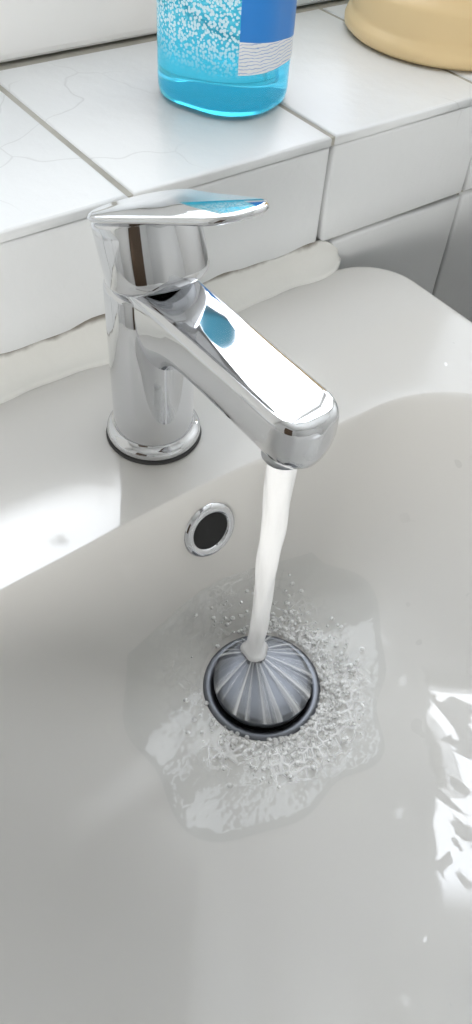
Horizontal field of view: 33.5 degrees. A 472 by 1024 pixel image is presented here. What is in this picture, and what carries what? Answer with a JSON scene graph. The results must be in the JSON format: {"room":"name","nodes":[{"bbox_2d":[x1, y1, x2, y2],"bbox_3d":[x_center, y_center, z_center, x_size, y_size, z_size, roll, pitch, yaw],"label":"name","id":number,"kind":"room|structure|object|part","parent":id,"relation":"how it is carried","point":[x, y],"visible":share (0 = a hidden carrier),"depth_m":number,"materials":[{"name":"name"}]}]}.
{"room":"bathroom","nodes":[
{"label":"bathroom","id":0,"kind":"room"},
{"bbox_2d":[0,105,471,353],"bbox_3d":[-0.286,0.098,0.811,2.900,0.935,0.294,-27,56,-25],"label":"wall","id":1,"kind":"structure","parent":0,"point":[398,200],"depth_m":0.53,"materials":[{"name":"white tile"}]},
{"bbox_2d":[0,240,340,403],"bbox_3d":[-0.099,-0.093,0.476,0.444,0.034,0.020,-27,56,-25],"label":"caulk sealant","id":2,"kind":"structure","parent":1,"relation":"attached to","point":[84,346],"depth_m":0.48,"materials":[{"name":"white plastic"}]},
{"bbox_2d":[0,0,471,242],"bbox_3d":[-0.259,-0.209,0.455,2.900,0.006,0.294,-27,56,-25],"label":"tiled ledge","id":3,"kind":"structure","parent":1,"relation":"on","point":[83,130],"depth_m":0.51,"materials":[{"name":"white tile"}]},
{"bbox_2d":[156,0,296,116],"bbox_3d":[-0.003,-0.355,0.449,0.084,0.218,0.077,27,53,18],"label":"mouthwash bottle","id":4,"kind":"object","parent":3,"relation":"on","point":[229,58],"visible":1,"depth_m":0.48,"materials":[{"name":"blue plastic"}]},
{"bbox_2d":[344,0,471,70],"bbox_3d":[0.174,-0.443,0.569,0.166,0.173,0.166,-27,56,-25],"label":"bowl","id":5,"kind":"object","parent":3,"relation":"on","point":[430,33],"visible":1,"depth_m":0.57,"materials":[{"name":"beige ceramic"}]},
{"bbox_2d":[0,267,471,1023],"bbox_3d":[0.027,0.337,0.685,0.492,0.850,0.488,-27,56,-25],"label":"sink","id":6,"kind":"object","parent":1,"relation":"attached to","point":[137,886],"visible":0.9,"depth_m":0.42,"materials":[{"name":"white ceramic"}]},
{"bbox_2d":[87,189,338,469],"bbox_3d":[-0.012,-0.069,0.358,0.054,0.167,0.154,-27,56,-25],"label":"mixer tap","id":7,"kind":"object","parent":6,"relation":"on","point":[169,334],"visible":1,"depth_m":0.34,"materials":[{"name":"silver metal"}]},
{"bbox_3d":[-0.025,-0.116,0.335,0.050,0.073,0.101,-27,56,-25],"label":"lever handle","id":8,"kind":"part","parent":7,"relation":"part of","materials":[{"name":"silver metal"}]},
{"bbox_3d":[-0.004,-0.056,0.353,0.034,0.052,0.123,-27,56,-25],"label":"spout","id":9,"kind":"part","parent":7,"relation":"part of","materials":[{"name":"silver metal"}]},
{"bbox_2d":[183,464,364,788],"bbox_3d":[0.030,0.049,0.390,0.179,0.172,0.128,-27,56,-25],"label":"water stream","id":10,"kind":"object","parent":6,"relation":"on","point":[278,486],"visible":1,"depth_m":0.43,"materials":[{"name":"white"}]},
{"bbox_3d":[-0.268,-0.823,-0.137,2.900,1.689,0.100,-27,56,-25],"label":"wall","id":11,"kind":"structure","parent":0,"visible":0},
{"bbox_2d":[0,0,329,62],"bbox_3d":[0.276,-1.063,0.163,1.370,1.608,0.060,-27,56,-25],"label":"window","id":12,"kind":"structure","parent":11,"relation":"in","point":[28,28],"depth_m":0.55,"materials":[{"name":"white plastic"}]}
]}

